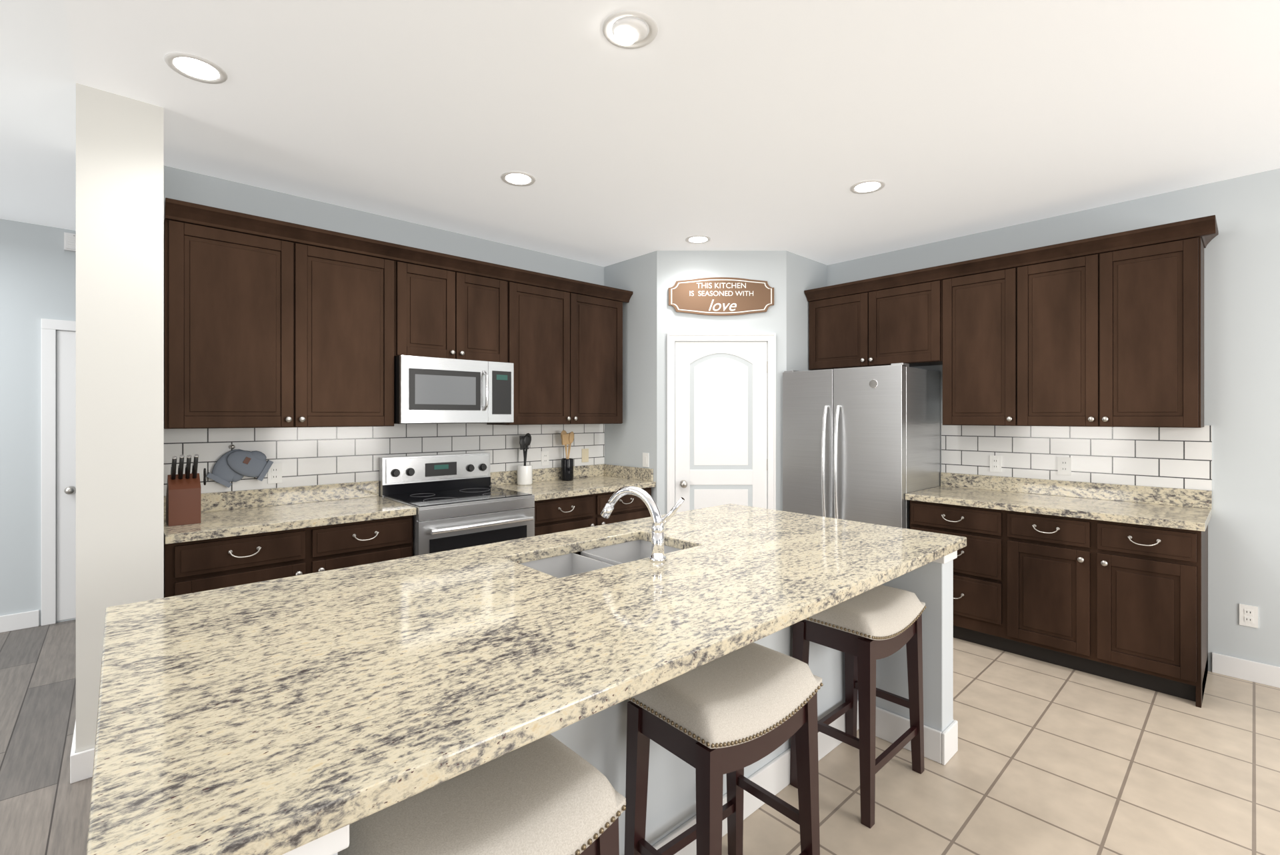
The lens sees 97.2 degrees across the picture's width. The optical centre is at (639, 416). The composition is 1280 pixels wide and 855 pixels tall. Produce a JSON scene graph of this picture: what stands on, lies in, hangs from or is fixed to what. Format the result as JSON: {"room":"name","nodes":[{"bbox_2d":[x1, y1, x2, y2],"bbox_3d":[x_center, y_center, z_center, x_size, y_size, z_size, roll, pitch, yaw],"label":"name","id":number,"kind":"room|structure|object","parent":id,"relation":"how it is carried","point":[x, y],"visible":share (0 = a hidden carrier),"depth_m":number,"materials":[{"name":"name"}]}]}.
{"room":"kitchen","nodes":[
{"label":"kitchen","id":0,"kind":"room"},
{"bbox_2d":[0,218,75,625],"bbox_3d":[-3.804,0.060,4.225,9.120,2.740,0.130,0,0,-43],"label":"wall","id":1,"kind":"structure","parent":0,"point":[38,277],"depth_m":3.81,"materials":[{"name":"grey paint"}]},
{"bbox_2d":[0,610,39,633],"bbox_3d":[-5.606,1.375,2.469,4.090,0.110,0.014,0,0,-43],"label":"baseboard","id":2,"kind":"structure","parent":1,"relation":"attached to","point":[25,620],"depth_m":3.79,"materials":[{"name":"white wood"}]},
{"bbox_2d":[41,318,75,625],"bbox_3d":[-3.735,0.380,4.173,0.950,2.100,0.101,0,0,-43],"label":"door frame","id":3,"kind":"structure","parent":1,"relation":"attached to","point":[66,341],"depth_m":3.92,"materials":[{"name":"white wood"}]},
{"bbox_2d":[64,232,75,251],"bbox_3d":[-3.967,-1.220,3.960,0.100,0.120,0.038,0,0,-43],"label":"door chime","id":4,"kind":"object","parent":1,"relation":"attached to","point":[69,239],"visible":0.67,"depth_m":3.94,"materials":[{"name":"white plastic"}]},
{"bbox_2d":[0,0,75,230],"bbox_3d":[-0.886,-1.350,1.053,9.120,0.080,8.750,0,0,-43],"label":"ceiling","id":5,"kind":"structure","parent":0,"point":[38,83],"depth_m":2.45,"materials":[{"name":"white paint"}]},
{"bbox_2d":[0,619,92,854],"bbox_3d":[-0.886,1.460,1.053,9.120,0.060,8.750,0,0,-43],"label":"floor","id":6,"kind":"structure","parent":0,"point":[42,813],"depth_m":2.44,"materials":[{"name":"grey wood"}]},
{"bbox_2d":[76,83,163,753],"bbox_3d":[-2.401,0.060,2.614,0.264,2.740,0.840,0,0,-43],"label":"wall column","id":7,"kind":"structure","parent":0,"point":[120,139],"depth_m":2.29,"materials":[{"name":"white paint"}]},
{"bbox_2d":[70,719,94,783],"bbox_3d":[-2.396,1.375,2.609,0.294,0.110,0.855,0,0,-43],"label":"baseboard","id":8,"kind":"structure","parent":7,"relation":"attached to","point":[81,763],"depth_m":2.22,"materials":[{"name":"white wood"}]},
{"bbox_2d":[164,166,603,493],"bbox_3d":[-1.449,0.060,3.980,2.975,2.740,0.120,0,0,-43],"label":"wall","id":9,"kind":"structure","parent":0,"point":[180,185],"depth_m":3.58,"materials":[{"name":"grey paint"}]},
{"bbox_2d":[164,423,604,496],"bbox_3d":[-1.406,0.077,3.933,2.971,0.915,0.006,0,0,-43],"label":"backsplash","id":10,"kind":"structure","parent":9,"relation":"attached to","point":[308,456],"depth_m":3.57,"materials":[{"name":"tile"}]},
{"bbox_2d":[206,444,273,487],"bbox_3d":[-2.218,0.274,3.136,0.308,0.235,0.059,0,0,-34],"label":"oven mitts","id":11,"kind":"object","parent":10,"relation":"hanging from","point":[233,465],"visible":1,"depth_m":3.12,"materials":[{"name":"grey fabric"}]},
{"bbox_2d":[267,463,281,483],"bbox_3d":[-2.115,0.330,3.271,0.070,0.114,0.008,0,0,-43],"label":"outlet","id":12,"kind":"object","parent":10,"relation":"attached to","point":[275,473],"visible":0.98,"depth_m":3.27,"materials":[{"name":"white plastic"}]},
{"bbox_2d":[541,451,549,465],"bbox_3d":[-0.758,0.335,4.518,0.070,0.114,0.008,0,0,-43],"label":"outlet","id":13,"kind":"object","parent":10,"relation":"attached to","point":[545,455],"visible":1,"depth_m":4.51,"materials":[{"name":"white plastic"}]},
{"bbox_2d":[582,448,588,462],"bbox_3d":[-0.464,0.330,4.789,0.070,0.114,0.008,0,0,-43],"label":"outlet","id":14,"kind":"object","parent":10,"relation":"attached to","point":[585,451],"visible":1,"depth_m":4.79,"materials":[{"name":"beige plastic"}]},
{"bbox_2d":[164,198,633,429],"bbox_3d":[-1.274,-0.486,3.801,2.961,1.093,0.376,0,0,-43],"label":"upper cabinet","id":15,"kind":"object","parent":9,"relation":"attached to","point":[269,323],"visible":0.96,"depth_m":3.23,"materials":[{"name":"brown wood"}]},
{"bbox_2d":[394,355,513,423],"bbox_3d":[-1.264,-0.161,3.754,0.757,0.412,0.456,0,0,-43],"label":"microwave","id":16,"kind":"object","parent":15,"relation":"attached to","point":[427,390],"visible":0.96,"depth_m":3.58,"materials":[{"name":"silver metal"}]},
{"bbox_2d":[64,0,1279,266],"bbox_3d":[1.324,-1.350,1.877,4.750,0.080,6.970,0,0,-43],"label":"ceiling","id":17,"kind":"structure","parent":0,"point":[743,125],"depth_m":2.40,"materials":[{"name":"white paint"}]},
{"bbox_2d":[163,52,227,83],"bbox_3d":[-1.666,-1.306,2.122,0.190,0.005,0.190,0,0,-43],"label":"recessed light","id":18,"kind":"object","parent":17,"relation":"in","point":[190,66],"visible":1,"depth_m":2.11,"materials":[{"name":"white"}]},
{"bbox_2d":[500,171,535,186],"bbox_3d":[-0.669,-1.306,3.107,0.190,0.005,0.190,0,0,-43],"label":"recessed light","id":19,"kind":"object","parent":17,"relation":"in","point":[513,178],"visible":1,"depth_m":3.10,"materials":[{"name":"white"}]},
{"bbox_2d":[602,10,657,49],"bbox_3d":[-0.033,-1.305,1.912,0.190,0.050,0.190,0,0,-43],"label":"recessed light","id":20,"kind":"object","parent":17,"relation":"in","point":[629,33],"visible":1,"depth_m":1.89,"materials":[{"name":"white"}]},
{"bbox_2d":[685,235,711,243],"bbox_3d":[0.430,-1.306,4.172,0.190,0.005,0.190,0,0,-43],"label":"recessed light","id":21,"kind":"object","parent":17,"relation":"in","point":[696,239],"visible":1,"depth_m":4.17,"materials":[{"name":"white"}]},
{"bbox_2d":[850,180,885,193],"bbox_3d":[1.295,-1.306,3.215,0.190,0.005,0.190,0,0,-43],"label":"recessed light","id":22,"kind":"object","parent":17,"relation":"in","point":[869,186],"visible":1,"depth_m":3.21,"materials":[{"name":"white"}]},
{"bbox_2d":[604,250,827,515],"bbox_3d":[0.657,0.060,4.999,1.505,2.740,1.470,0,0,-43],"label":"wall","id":23,"kind":"structure","parent":0,"point":[648,317],"depth_m":4.46,"materials":[{"name":"grey paint"}]},
{"bbox_2d":[642,452,648,467],"bbox_3d":[0.046,0.350,4.546,0.008,0.114,0.070,0,0,-43],"label":"light switch","id":24,"kind":"object","parent":23,"relation":"attached to","point":[645,456],"visible":1,"depth_m":4.54,"materials":[{"name":"white plastic"}]},
{"bbox_2d":[666,333,775,513],"bbox_3d":[0.640,0.388,4.434,0.855,2.085,0.100,0,0,0],"label":"door","id":25,"kind":"structure","parent":23,"relation":"attached to","point":[721,385],"depth_m":4.46,"materials":[{"name":"white wood"}]},
{"bbox_2d":[668,277,773,315],"bbox_3d":[0.640,-0.945,4.447,0.830,0.300,0.020,0,0,0],"label":"sign","id":26,"kind":"object","parent":23,"relation":"attached to","point":[679,299],"visible":1,"depth_m":4.44,"materials":[{"name":"brown wood"}]},
{"bbox_2d":[696,282,745,287],"bbox_3d":[0.638,-1.030,4.436,0.387,0.042,0.010,0,0,-1],"label":"lettering","id":27,"kind":"object","parent":26,"relation":"attached to","point":[699,283],"depth_m":4.43},
{"bbox_2d":[689,291,753,295],"bbox_3d":[0.640,-0.967,4.436,0.501,0.039,0.013,0,0,-1],"label":"lettering","id":28,"kind":"object","parent":26,"relation":"attached to","point":[689,291],"depth_m":4.43},
{"bbox_2d":[708,299,736,311],"bbox_3d":[0.649,-0.875,4.436,0.219,0.090,0.002,0,0,0],"label":"lettering","id":29,"kind":"object","parent":26,"relation":"attached to","point":[720,305],"depth_m":4.43},
{"bbox_2d":[722,638,1279,854],"bbox_3d":[1.350,1.460,1.900,4.680,0.060,6.970,0,0,-43],"label":"floor","id":30,"kind":"structure","parent":0,"point":[1049,759],"depth_m":2.23,"materials":[{"name":"beige tile"}]},
{"bbox_2d":[164,480,416,597],"bbox_3d":[-1.879,0.922,3.056,1.086,1.015,0.653,0,0,-43],"label":"base cabinet","id":31,"kind":"object","parent":30,"relation":"on","point":[247,537],"visible":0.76,"depth_m":2.88,"materials":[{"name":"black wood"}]},
{"bbox_2d":[166,454,205,526],"bbox_3d":[-2.215,0.346,2.759,0.144,0.336,0.258,0,0,-43],"label":"knife block","id":32,"kind":"object","parent":31,"relation":"on","point":[183,491],"visible":1,"depth_m":2.69,"materials":[{"name":"brown wood"}]},
{"bbox_2d":[379,452,534,556],"bbox_3d":[-1.166,0.848,3.647,0.755,1.165,0.729,0,0,-43],"label":"range","id":33,"kind":"object","parent":30,"relation":"on","point":[454,499],"visible":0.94,"depth_m":3.59,"materials":[{"name":"silver metal"}]},
{"bbox_2d":[338,734,625,854],"bbox_3d":[-0.312,1.068,1.071,0.484,0.724,0.337,0,0,-43],"label":"bar stool","id":34,"kind":"object","parent":30,"relation":"on","point":[539,797],"visible":0.8,"depth_m":1.05,"materials":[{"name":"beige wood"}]},
{"bbox_2d":[86,486,966,854],"bbox_3d":[-0.024,0.843,1.968,2.690,1.175,1.270,0,0,-43],"label":"kitchen island","id":35,"kind":"object","parent":30,"relation":"on","point":[278,717],"visible":0.84,"depth_m":1.30,"materials":[{"name":"stone"}]},
{"bbox_2d":[520,540,681,578],"bbox_3d":[-0.128,0.656,2.171,0.714,0.200,0.394,0,0,-43],"label":"sink","id":36,"kind":"object","parent":35,"relation":"in","point":[567,563],"depth_m":2.29,"materials":[{"name":"silver metal"}]},
{"bbox_2d":[600,486,684,562],"bbox_3d":[0.003,0.385,2.057,0.128,0.260,0.328,0,0,-43],"label":"faucet","id":37,"kind":"object","parent":35,"relation":"on","point":[657,528],"depth_m":2.01,"materials":[{"name":"silver metal"}]},
{"bbox_2d":[490,464,655,535],"bbox_3d":[-0.504,0.922,4.321,1.117,1.015,0.653,0,0,-43],"label":"base cabinet","id":38,"kind":"object","parent":30,"relation":"on","point":[561,506],"visible":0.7,"depth_m":4.20,"materials":[{"name":"black"}]},
{"bbox_2d":[517,433,532,485],"bbox_3d":[-0.872,0.320,4.272,0.110,0.389,0.110,0,0,2],"label":"utensil crock","id":39,"kind":"object","parent":38,"relation":"on","point":[525,472],"visible":1,"depth_m":4.25,"materials":[{"name":"white ceramic"}]},
{"bbox_2d":[560,430,573,481],"bbox_3d":[-0.586,0.312,4.549,0.099,0.406,0.099,0,0,10],"label":"utensil crock","id":40,"kind":"object","parent":38,"relation":"on","point":[567,464],"visible":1,"depth_m":4.52,"materials":[{"name":"black ceramic"}]},
{"bbox_2d":[624,642,823,854],"bbox_3d":[0.236,1.068,1.590,0.484,0.724,0.337,0,0,-41],"label":"bar stool","id":41,"kind":"object","parent":30,"relation":"on","point":[722,716],"visible":0.85,"depth_m":1.53,"materials":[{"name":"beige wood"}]},
{"bbox_2d":[790,584,925,828],"bbox_3d":[0.865,1.068,2.236,0.484,0.724,0.337,0,0,-43],"label":"bar stool","id":42,"kind":"object","parent":30,"relation":"on","point":[873,625],"visible":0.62,"depth_m":2.12,"materials":[{"name":"black wood"}]},
{"bbox_2d":[782,363,939,529],"bbox_3d":[1.647,0.536,4.283,0.753,1.787,0.915,0,0,-43],"label":"fridge","id":43,"kind":"object","parent":30,"relation":"on","point":[857,441],"visible":0.52,"depth_m":4.01,"materials":[{"name":"silver metal"}]},
{"bbox_2d":[905,472,1211,707],"bbox_3d":[2.483,0.922,3.462,0.653,1.015,1.415,0,0,-43],"label":"base cabinet","id":44,"kind":"object","parent":30,"relation":"on","point":[1110,581],"visible":0.84,"depth_m":3.15,"materials":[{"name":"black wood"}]},
{"bbox_2d":[827,168,1279,671],"bbox_3d":[3.526,0.060,2.903,0.120,2.740,5.500,0,0,-43],"label":"wall","id":45,"kind":"structure","parent":0,"point":[1242,263],"depth_m":3.10,"materials":[{"name":"grey paint"}]},
{"bbox_2d":[804,214,1218,427],"bbox_3d":[2.283,-0.486,3.885,0.376,1.093,2.361,0,0,-43],"label":"upper cabinet","id":46,"kind":"object","parent":45,"relation":"attached to","point":[1107,331],"visible":1,"depth_m":3.44,"materials":[{"name":"brown wood"}]},
{"bbox_2d":[941,423,1211,490],"bbox_3d":[2.723,0.232,3.682,0.006,0.364,1.415,0,0,-43],"label":"backsplash","id":47,"kind":"structure","parent":45,"relation":"attached to","point":[1178,458],"depth_m":3.56,"materials":[{"name":"tile"}]},
{"bbox_2d":[990,455,1001,472],"bbox_3d":[2.479,0.330,3.937,0.008,0.114,0.070,0,0,-43],"label":"outlet","id":48,"kind":"object","parent":47,"relation":"attached to","point":[995,461],"visible":1,"depth_m":3.93,"materials":[{"name":"white plastic"}]},
{"bbox_2d":[1058,457,1071,475],"bbox_3d":[2.743,0.320,3.650,0.008,0.114,0.070,0,0,-43],"label":"outlet","id":49,"kind":"object","parent":47,"relation":"attached to","point":[1064,463],"visible":1,"depth_m":3.65,"materials":[{"name":"white plastic"}]},
{"bbox_2d":[1212,652,1279,688],"bbox_3d":[4.268,1.375,1.996,0.013,0.110,3.160,0,0,-43],"label":"baseboard","id":50,"kind":"structure","parent":45,"relation":"attached to","point":[1249,671],"depth_m":3.06,"materials":[{"name":"white wood"}]},
{"bbox_2d":[1239,604,1257,628],"bbox_3d":[3.295,1.080,3.057,0.008,0.114,0.070,0,0,-43],"label":"outlet","id":51,"kind":"object","parent":45,"relation":"attached to","point":[1248,614],"visible":1,"depth_m":3.06,"materials":[{"name":"white plastic"}]}
]}

